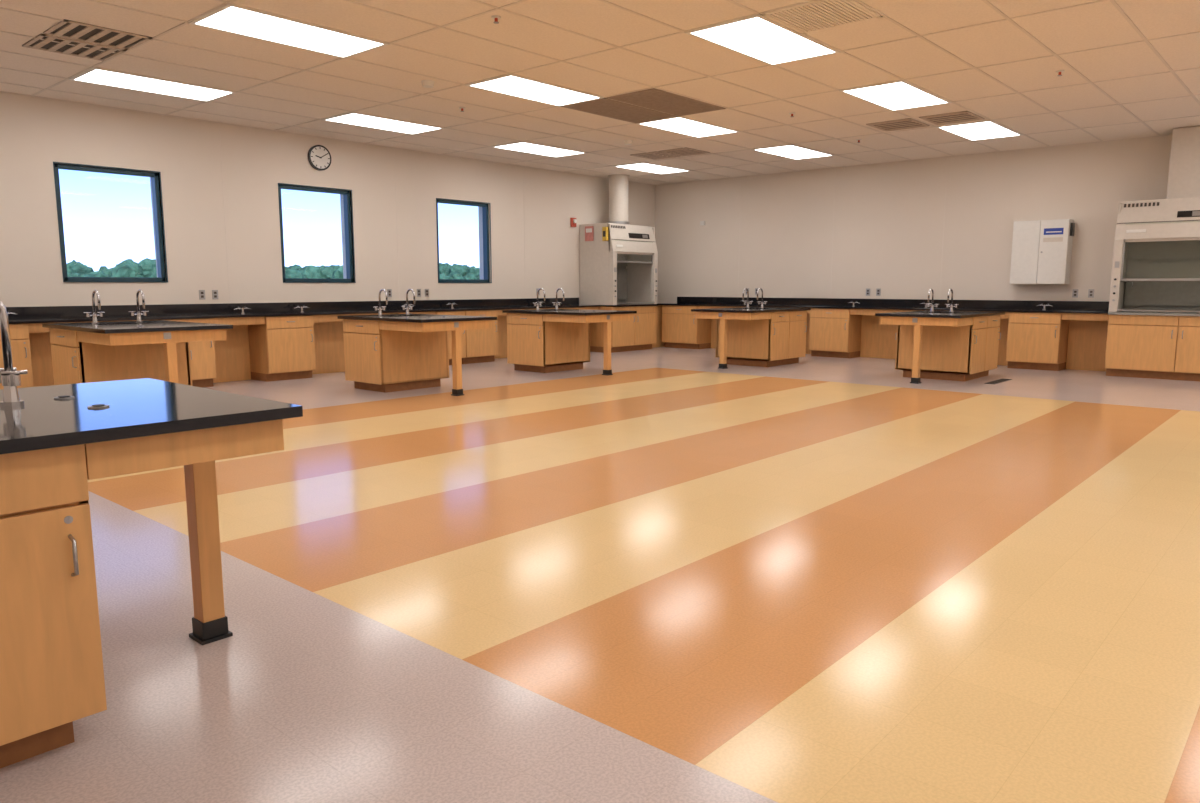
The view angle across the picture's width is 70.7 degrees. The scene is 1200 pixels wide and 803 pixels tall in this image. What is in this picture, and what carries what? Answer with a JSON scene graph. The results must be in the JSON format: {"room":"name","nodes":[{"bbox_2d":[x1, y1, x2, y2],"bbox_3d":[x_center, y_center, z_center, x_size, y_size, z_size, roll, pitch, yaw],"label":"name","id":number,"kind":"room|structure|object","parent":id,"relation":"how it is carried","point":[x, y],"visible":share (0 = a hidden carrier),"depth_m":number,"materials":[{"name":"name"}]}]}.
{"room":"science classroom","nodes":[
{"label":"science classroom","id":0,"kind":"room"},
{"bbox_2d":[0,92,654,306],"bbox_3d":[-4.147,-2.032,11.235,0.280,3.354,15.921,7,10,41],"label":"wall","id":1,"kind":"structure","parent":0,"point":[36,133],"depth_m":10.74,"materials":[{"name":"beige paint"}]},
{"bbox_2d":[53,162,167,281],"bbox_3d":[-5.519,-1.989,9.547,0.142,1.274,1.094,7,10,41],"label":"window","id":2,"kind":"structure","parent":1,"relation":"in","point":[155,180],"depth_m":9.62,"materials":[{"name":"paint"}]},
{"bbox_2d":[199,290,204,299],"bbox_3d":[-4.852,-1.302,10.307,0.009,0.116,0.072,7,10,41],"label":"electrical outlet","id":3,"kind":"object","parent":1,"relation":"attached to","point":[201,292],"visible":1,"depth_m":10.30,"materials":[{"name":"plastic"}]},
{"bbox_2d":[212,290,217,298],"bbox_3d":[-4.746,-1.318,10.426,0.009,0.116,0.072,7,10,41],"label":"electrical outlet","id":4,"kind":"object","parent":1,"relation":"attached to","point":[214,292],"visible":1,"depth_m":10.42,"materials":[{"name":"plastic"}]},
{"bbox_2d":[278,183,355,282],"bbox_3d":[-3.841,-2.249,11.430,0.142,1.274,1.084,7,10,41],"label":"window","id":5,"kind":"structure","parent":1,"relation":"in","point":[346,194],"depth_m":11.62,"materials":[{"name":"paint"}]},
{"bbox_2d":[308,145,330,170],"bbox_3d":[-3.740,-3.253,11.282,0.046,0.330,0.330,7,10,41],"label":"wall clock","id":6,"kind":"object","parent":1,"relation":"attached to","point":[319,157],"visible":1,"depth_m":11.26,"materials":[{"name":"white plastic"}]},
{"bbox_2d":[219,123,524,299],"bbox_3d":[-3.949,-2.415,11.193,0.003,2.164,8.108,7,10,41],"label":"trim","id":7,"kind":"structure","parent":1,"relation":"attached to","point":[219,123],"depth_m":10.56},
{"bbox_2d":[387,289,391,296],"bbox_3d":[-3.065,-1.579,12.312,0.009,0.116,0.072,7,10,41],"label":"electrical outlet","id":8,"kind":"object","parent":1,"relation":"attached to","point":[389,291],"visible":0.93,"depth_m":12.31,"materials":[{"name":"plastic"}]},
{"bbox_2d":[417,289,420,296],"bbox_3d":[-2.721,-1.632,12.699,0.009,0.116,0.072,7,10,41],"label":"electrical outlet","id":9,"kind":"object","parent":1,"relation":"attached to","point":[418,290],"visible":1,"depth_m":12.70,"materials":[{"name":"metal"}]},
{"bbox_2d":[425,289,428,296],"bbox_3d":[-2.622,-1.647,12.810,0.009,0.116,0.072,7,10,41],"label":"electrical outlet","id":10,"kind":"object","parent":1,"relation":"attached to","point":[426,290],"visible":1,"depth_m":12.81,"materials":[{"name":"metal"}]},
{"bbox_2d":[436,198,491,282],"bbox_3d":[-2.168,-2.509,13.310,0.142,1.274,1.084,7,10,41],"label":"window","id":11,"kind":"structure","parent":1,"relation":"in","point":[485,214],"depth_m":13.59,"materials":[{"name":"paint"}]},
{"bbox_2d":[570,218,576,226],"bbox_3d":[-0.462,-3.184,15.022,0.070,0.160,0.120,7,10,41],"label":"fire alarm strobe","id":12,"kind":"object","parent":1,"relation":"attached to","point":[573,221],"visible":1,"depth_m":14.99,"materials":[{"name":"red plastic"}]},
{"bbox_2d":[0,347,1199,802],"bbox_3d":[1.082,0.260,6.894,13.666,0.001,15.521,7,10,41],"label":"floor","id":13,"kind":"structure","parent":0,"point":[672,575],"depth_m":3.24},
{"bbox_2d":[0,323,33,388],"bbox_3d":[-6.231,-0.362,8.427,0.553,0.813,0.850,7,10,41],"label":"base cabinet","id":14,"kind":"object","parent":13,"relation":"on","point":[19,333],"visible":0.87,"depth_m":8.50,"materials":[{"name":"brown wood"}]},
{"bbox_2d":[42,290,232,385],"bbox_3d":[-4.207,-0.435,7.699,1.580,1.156,1.040,7,10,41],"label":"bench","id":15,"kind":"object","parent":13,"relation":"on","point":[95,351],"visible":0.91,"depth_m":7.53,"materials":[{"name":"brown wood"}]},
{"bbox_2d":[0,300,302,768],"bbox_3d":[-1.871,0.296,2.279,1.140,1.191,1.700,7,10,41],"label":"bench","id":16,"kind":"object","parent":13,"relation":"on","point":[54,439],"visible":1,"depth_m":2.15,"materials":[{"name":"brown wood"}]},
{"bbox_2d":[145,318,215,387],"bbox_3d":[-4.964,-0.559,9.850,0.553,0.813,0.740,7,10,41],"label":"base cabinet","id":17,"kind":"object","parent":13,"relation":"on","point":[203,365],"visible":0.29,"depth_m":9.87,"materials":[{"name":"brown wood"}]},
{"bbox_2d":[248,315,315,381],"bbox_3d":[-4.077,-0.696,10.845,0.553,0.813,0.640,7,10,41],"label":"base cabinet","id":18,"kind":"object","parent":13,"relation":"on","point":[283,347],"visible":1,"depth_m":10.66,"materials":[{"name":"brown wood"}]},
{"bbox_2d":[6,298,600,386],"bbox_3d":[-4.573,-0.699,10.290,0.555,0.970,13.260,7,10,41],"label":"countertop","id":19,"kind":"structure","parent":13,"relation":"on","point":[232,355],"depth_m":10.67,"materials":[{"name":"black stone"}]},
{"bbox_2d":[234,306,250,313],"bbox_3d":[-4.459,-1.143,10.544,0.058,0.090,0.222,7,10,41],"label":"turret","id":20,"kind":"object","parent":19,"relation":"on","point":[242,309],"visible":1,"depth_m":10.53,"materials":[{"name":"silver metal"}]},
{"bbox_2d":[294,305,308,311],"bbox_3d":[-3.929,-1.225,11.138,0.058,0.090,0.222,7,10,41],"label":"turret","id":21,"kind":"object","parent":19,"relation":"on","point":[298,306],"visible":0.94,"depth_m":11.12,"materials":[{"name":"silver metal"}]},
{"bbox_2d":[337,289,496,395],"bbox_3d":[-2.092,-0.705,9.655,1.580,1.156,1.040,7,10,41],"label":"bench","id":22,"kind":"object","parent":13,"relation":"on","point":[385,353],"visible":1,"depth_m":9.55,"materials":[{"name":"brown wood"}]},
{"bbox_2d":[435,311,465,364],"bbox_3d":[-2.387,-0.958,12.743,0.553,0.813,0.530,7,10,41],"label":"base cabinet","id":23,"kind":"object","parent":13,"relation":"on","point":[463,335],"visible":0.26,"depth_m":12.63,"materials":[{"name":"brown wood"}]},
{"bbox_2d":[462,310,497,363],"bbox_3d":[-1.993,-1.019,13.185,0.553,0.813,0.640,7,10,41],"label":"base cabinet","id":24,"kind":"object","parent":13,"relation":"on","point":[481,344],"visible":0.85,"depth_m":13.04,"materials":[{"name":"brown wood"}]},
{"bbox_2d":[502,288,636,374],"bbox_3d":[-0.433,-0.995,11.758,1.580,1.156,1.040,7,10,41],"label":"bench","id":25,"kind":"object","parent":13,"relation":"on","point":[538,340],"visible":1,"depth_m":11.65,"materials":[{"name":"brown wood"}]},
{"bbox_2d":[563,307,585,309],"bbox_3d":[-0.607,-1.234,14.741,0.553,0.813,0.550,7,10,41],"label":"base cabinet","id":26,"kind":"object","parent":13,"relation":"on","point":[581,308],"visible":0.1,"depth_m":14.60,"materials":[{"name":"brown wood"}]},
{"bbox_2d":[580,174,657,352],"bbox_3d":[0.360,-2.513,15.467,0.820,3.149,1.270,7,10,41],"label":"fume hood","id":27,"kind":"object","parent":13,"relation":"on","point":[620,273],"visible":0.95,"depth_m":15.20,"materials":[{"name":"white metal"}]},
{"bbox_2d":[585,226,593,240],"bbox_3d":[-0.193,-2.980,15.008,0.200,0.260,0.016,7,10,41],"label":"safety sign","id":28,"kind":"object","parent":27,"relation":"attached to","point":[589,230],"visible":1,"depth_m":14.99,"materials":[{"name":"red plastic"}]},
{"bbox_2d":[602,227,607,240],"bbox_3d":[0.091,-2.924,14.745,0.100,0.240,0.054,7,10,41],"label":"monitor","id":29,"kind":"object","parent":27,"relation":"attached to","point":[604,229],"visible":1,"depth_m":14.72,"materials":[{"name":"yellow plastic"}]},
{"bbox_2d":[652,303,663,347],"bbox_3d":[1.005,-1.563,16.549,0.555,0.970,0.896,7,10,41],"label":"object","id":30,"kind":"structure","parent":13,"relation":"on","point":[659,343],"depth_m":16.39,"materials":[{"name":"brown wood"}]},
{"bbox_2d":[662,305,710,348],"bbox_3d":[1.656,-1.436,16.208,0.820,0.813,0.553,7,10,41],"label":"base cabinet","id":31,"kind":"object","parent":13,"relation":"on","point":[680,327],"visible":0.89,"depth_m":16.00,"materials":[{"name":"brown wood"}]},
{"bbox_2d":[691,288,810,368],"bbox_3d":[2.289,-1.132,12.748,1.040,1.156,1.700,7,10,41],"label":"bench","id":32,"kind":"object","parent":13,"relation":"on","point":[761,336],"visible":1,"depth_m":12.53,"materials":[{"name":"brown wood"}]},
{"bbox_2d":[809,308,861,357],"bbox_3d":[3.951,-1.160,14.202,0.700,0.813,0.553,7,10,41],"label":"base cabinet","id":33,"kind":"object","parent":13,"relation":"on","point":[833,332],"visible":0.96,"depth_m":14.01,"materials":[{"name":"brown wood"}]},
{"bbox_2d":[660,297,1108,370],"bbox_3d":[4.161,-1.214,14.020,7.516,0.970,0.555,7,10,41],"label":"countertop","id":34,"kind":"structure","parent":13,"relation":"on","point":[1088,320],"depth_m":13.06,"materials":[{"name":"black stone"}]},
{"bbox_2d":[1037,303,1052,309],"bbox_3d":[6.398,-1.367,12.168,0.222,0.090,0.058,7,10,41],"label":"turret","id":35,"kind":"object","parent":34,"relation":"on","point":[1044,306],"visible":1,"depth_m":12.15,"materials":[{"name":"silver metal"}]},
{"bbox_2d":[875,288,1004,383],"bbox_3d":[4.396,-0.878,10.906,1.040,1.156,1.700,7,10,41],"label":"bench","id":36,"kind":"object","parent":13,"relation":"on","point":[951,345],"visible":1,"depth_m":10.67,"materials":[{"name":"brown wood"}]},
{"bbox_2d":[984,379,1011,383],"bbox_3d":[4.995,-0.254,10.594,0.120,0.006,0.700,7,10,41],"label":"floor drain","id":37,"kind":"object","parent":13,"relation":"on","point":[998,380],"visible":1,"depth_m":10.55,"materials":[{"name":"black metal"}]},
{"bbox_2d":[1006,312,1068,370],"bbox_3d":[6.290,-0.877,12.158,0.680,0.813,0.553,7,10,41],"label":"base cabinet","id":38,"kind":"object","parent":13,"relation":"on","point":[1035,340],"visible":0.98,"depth_m":11.97,"materials":[{"name":"brown wood"}]},
{"bbox_2d":[1104,126,1199,380],"bbox_3d":[7.503,-1.861,10.762,1.550,3.144,0.820,7,10,41],"label":"fume hood","id":39,"kind":"object","parent":13,"relation":"on","point":[1153,332],"visible":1,"depth_m":10.88,"materials":[{"name":"white metal"}]},
{"bbox_2d":[0,0,1199,184],"bbox_3d":[1.082,-2.964,6.449,13.666,0.200,15.521,7,10,41],"label":"ceiling","id":40,"kind":"structure","parent":0,"point":[1096,25],"depth_m":7.85,"materials":[{"name":"tile"}]},
{"bbox_2d":[22,33,125,60],"bbox_3d":[-4.364,-2.935,7.022,0.500,0.011,0.620,7,10,41],"label":"ceiling vent","id":41,"kind":"object","parent":40,"relation":"in","point":[46,44],"visible":1,"depth_m":7.01,"materials":[{"name":"beige metal"}]},
{"bbox_2d":[43,19,151,49],"bbox_3d":[-3.959,-2.886,6.668,0.500,0.011,0.620,7,10,41],"label":"ceiling vent","id":42,"kind":"object","parent":40,"relation":"in","point":[68,29],"visible":1,"depth_m":6.65,"materials":[{"name":"beige metal"}]},
{"bbox_2d":[69,67,237,101],"bbox_3d":[-4.389,-3.118,8.351,0.662,0.012,1.330,7,10,41],"label":"ceiling light","id":43,"kind":"object","parent":40,"relation":"in","point":[94,75],"depth_m":8.31,"materials":[{"name":"white plastic"}]},
{"bbox_2d":[188,3,389,58],"bbox_3d":[-2.401,-2.879,6.615,0.662,0.012,1.330,7,10,41],"label":"ceiling light","id":44,"kind":"object","parent":40,"relation":"in","point":[230,18],"depth_m":6.55,"materials":[{"name":"white plastic"}]},
{"bbox_2d":[321,112,444,134],"bbox_3d":[-2.629,-3.391,10.327,0.662,0.012,1.330,7,10,41],"label":"ceiling light","id":45,"kind":"object","parent":40,"relation":"in","point":[352,118],"depth_m":10.29,"materials":[{"name":"white plastic"}]},
{"bbox_2d":[421,80,434,87],"bbox_3d":[-1.668,-3.078,8.195,0.130,0.050,0.130,7,10,41],"label":"smoke detector","id":46,"kind":"object","parent":40,"relation":"attached to","point":[425,83],"visible":1,"depth_m":8.15,"materials":[{"name":"white plastic"}]},
{"bbox_2d":[491,15,500,23],"bbox_3d":[-0.763,-2.807,6.216,0.070,0.045,0.070,7,10,41],"label":"sprinkler head","id":47,"kind":"object","parent":40,"relation":"attached to","point":[496,18],"visible":1,"depth_m":6.21},
{"bbox_2d":[465,74,603,106],"bbox_3d":[-0.642,-3.151,8.591,0.662,0.012,1.330,7,10,41],"label":"ceiling light","id":48,"kind":"object","parent":40,"relation":"in","point":[510,84],"depth_m":8.54,"materials":[{"name":"white plastic"}]},
{"bbox_2d":[491,141,586,157],"bbox_3d":[-0.869,-3.664,12.303,0.662,0.012,1.330,7,10,41],"label":"ceiling light","id":49,"kind":"object","parent":40,"relation":"in","point":[526,147],"depth_m":12.26,"materials":[{"name":"white plastic"}]},
{"bbox_2d":[0,0,1199,184],"bbox_3d":[1.082,-2.861,6.463,13.666,0.008,15.521,7,10,41],"label":"ceiling grid","id":50,"kind":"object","parent":40,"relation":"attached to","point":[987,2],"depth_m":8.21,"materials":[{"name":"beige metal"}]},
{"bbox_2d":[561,98,677,122],"bbox_3d":[0.239,-3.288,9.578,0.630,0.011,1.300,7,10,41],"label":"ceiling vent","id":51,"kind":"object","parent":40,"relation":"in","point":[605,107],"visible":1,"depth_m":9.52,"materials":[{"name":"metal"}]},
{"bbox_2d":[624,140,632,144],"bbox_3d":[0.387,-3.541,11.551,0.130,0.050,0.130,7,10,41],"label":"smoke detector","id":52,"kind":"object","parent":40,"relation":"attached to","point":[626,142],"visible":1,"depth_m":11.51,"materials":[{"name":"white plastic"}]},
{"bbox_2d":[612,162,690,173],"bbox_3d":[0.891,-3.937,14.279,0.662,0.012,1.330,7,10,41],"label":"ceiling light","id":53,"kind":"object","parent":40,"relation":"in","point":[645,167],"depth_m":14.27,"materials":[{"name":"white plastic"}]},
{"bbox_2d":[630,151,679,159],"bbox_3d":[0.843,-3.742,12.868,0.500,0.011,0.600,7,10,41],"label":"ceiling vent","id":54,"kind":"object","parent":40,"relation":"in","point":[655,155],"visible":1,"depth_m":12.82,"materials":[{"name":"beige metal"}]},
{"bbox_2d":[606,88,725,115],"bbox_3d":[0.734,-3.228,9.145,0.630,0.011,1.300,7,10,41],"label":"ceiling vent","id":55,"kind":"object","parent":40,"relation":"in","point":[654,99],"visible":1,"depth_m":9.09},
{"bbox_2d":[658,147,709,155],"bbox_3d":[1.247,-3.693,12.514,0.500,0.011,0.600,7,10,41],"label":"ceiling vent","id":56,"kind":"object","parent":40,"relation":"in","point":[685,151],"visible":1,"depth_m":12.49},
{"bbox_2d":[635,116,740,137],"bbox_3d":[1.118,-3.424,10.566,0.662,0.012,1.330,7,10,41],"label":"ceiling light","id":57,"kind":"object","parent":40,"relation":"in","point":[680,125],"depth_m":10.55,"materials":[{"name":"white plastic"}]},
{"bbox_2d":[684,14,840,65],"bbox_3d":[1.345,-2.912,6.854,0.662,0.012,1.330,7,10,41],"label":"ceiling light","id":58,"kind":"object","parent":40,"relation":"in","point":[760,38],"depth_m":6.79,"materials":[{"name":"white plastic"}]},
{"bbox_2d":[751,144,834,159],"bbox_3d":[2.878,-3.697,12.542,0.662,0.012,1.330,7,10,41],"label":"ceiling light","id":59,"kind":"object","parent":40,"relation":"in","point":[795,152],"depth_m":12.54,"materials":[{"name":"white plastic"}]},
{"bbox_2d":[761,0,882,33],"bbox_3d":[1.620,-2.817,6.165,0.640,0.011,0.640,7,10,41],"label":"ceiling vent","id":60,"kind":"object","parent":40,"relation":"in","point":[818,15],"visible":1,"depth_m":6.15,"materials":[{"name":"metal"}]},
{"bbox_2d":[839,80,951,110],"bbox_3d":[3.105,-3.184,8.830,0.662,0.012,1.330,7,10,41],"label":"ceiling light","id":61,"kind":"object","parent":40,"relation":"in","point":[897,95],"depth_m":8.77,"materials":[{"name":"white plastic"}]},
{"bbox_2d":[866,118,928,130],"bbox_3d":[3.666,-3.402,10.401,0.550,0.011,0.600,7,10,41],"label":"ceiling vent","id":62,"kind":"object","parent":40,"relation":"in","point":[908,123],"visible":1,"depth_m":10.38,"materials":[{"name":"beige metal"}]},
{"bbox_2d":[919,111,984,124],"bbox_3d":[4.153,-3.343,9.975,0.550,0.011,0.600,7,10,41],"label":"ceiling vent","id":63,"kind":"object","parent":40,"relation":"in","point":[963,116],"visible":1,"depth_m":9.96,"materials":[{"name":"beige metal"}]},
{"bbox_2d":[935,120,1022,140],"bbox_3d":[4.865,-3.457,10.806,0.662,0.012,1.330,7,10,41],"label":"ceiling light","id":64,"kind":"object","parent":40,"relation":"in","point":[982,130],"depth_m":10.75,"materials":[{"name":"white plastic"}]},
{"bbox_2d":[1056,70,1063,75],"bbox_3d":[4.238,-3.024,7.789,0.070,0.045,0.070,7,10,41],"label":"sprinkler head","id":65,"kind":"object","parent":40,"relation":"attached to","point":[1059,72],"visible":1,"depth_m":7.78},
{"bbox_2d":[655,135,1171,302],"bbox_3d":[6.358,-2.199,12.438,13.866,3.354,0.200,7,10,41],"label":"wall","id":66,"kind":"structure","parent":0,"point":[886,229],"depth_m":13.54,"materials":[{"name":"beige paint"}]},
{"bbox_2d":[876,289,880,295],"bbox_3d":[4.588,-1.802,13.927,0.072,0.116,0.009,7,10,41],"label":"electrical outlet","id":67,"kind":"object","parent":66,"relation":"attached to","point":[878,291],"visible":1,"depth_m":13.92,"materials":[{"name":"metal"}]},
{"bbox_2d":[738,137,1150,298],"bbox_3d":[4.947,-2.732,13.485,6.358,2.164,0.003,7,10,41],"label":"trim","id":68,"kind":"structure","parent":66,"relation":"attached to","point":[1150,137],"depth_m":13.28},
{"bbox_2d":[1010,219,1074,283],"bbox_3d":[6.348,-2.139,12.133,0.760,0.900,0.275,7,10,41],"label":"upper cabinet","id":69,"kind":"object","parent":66,"relation":"attached to","point":[1041,249],"visible":1,"depth_m":12.02,"materials":[{"name":"white metal"}]},
{"bbox_2d":[1072,289,1077,296],"bbox_3d":[6.762,-1.539,12.027,0.072,0.116,0.009,7,10,41],"label":"electrical outlet","id":70,"kind":"object","parent":66,"relation":"attached to","point":[1075,291],"visible":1,"depth_m":12.02,"materials":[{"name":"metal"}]},
{"bbox_2d":[1088,289,1093,297],"bbox_3d":[6.912,-1.521,11.896,0.072,0.116,0.009,7,10,41],"label":"electrical outlet","id":71,"kind":"object","parent":66,"relation":"attached to","point":[1090,291],"visible":1,"depth_m":11.89,"materials":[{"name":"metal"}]},
{"label":"outside","id":72,"kind":"structure","parent":0,"visible":0},
{"bbox_3d":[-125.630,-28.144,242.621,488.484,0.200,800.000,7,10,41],"label":"ground","id":73,"kind":"structure","parent":72,"visible":0},
{"bbox_2d":[67,258,479,278],"bbox_3d":[-18.009,-8.662,78.274,12.768,8.792,118.762,7,10,41],"label":"tree line","id":74,"kind":"object","parent":73,"relation":"on","point":[146,267],"visible":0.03,"depth_m":66.46,"materials":[{"name":"green foliage"}]}
]}

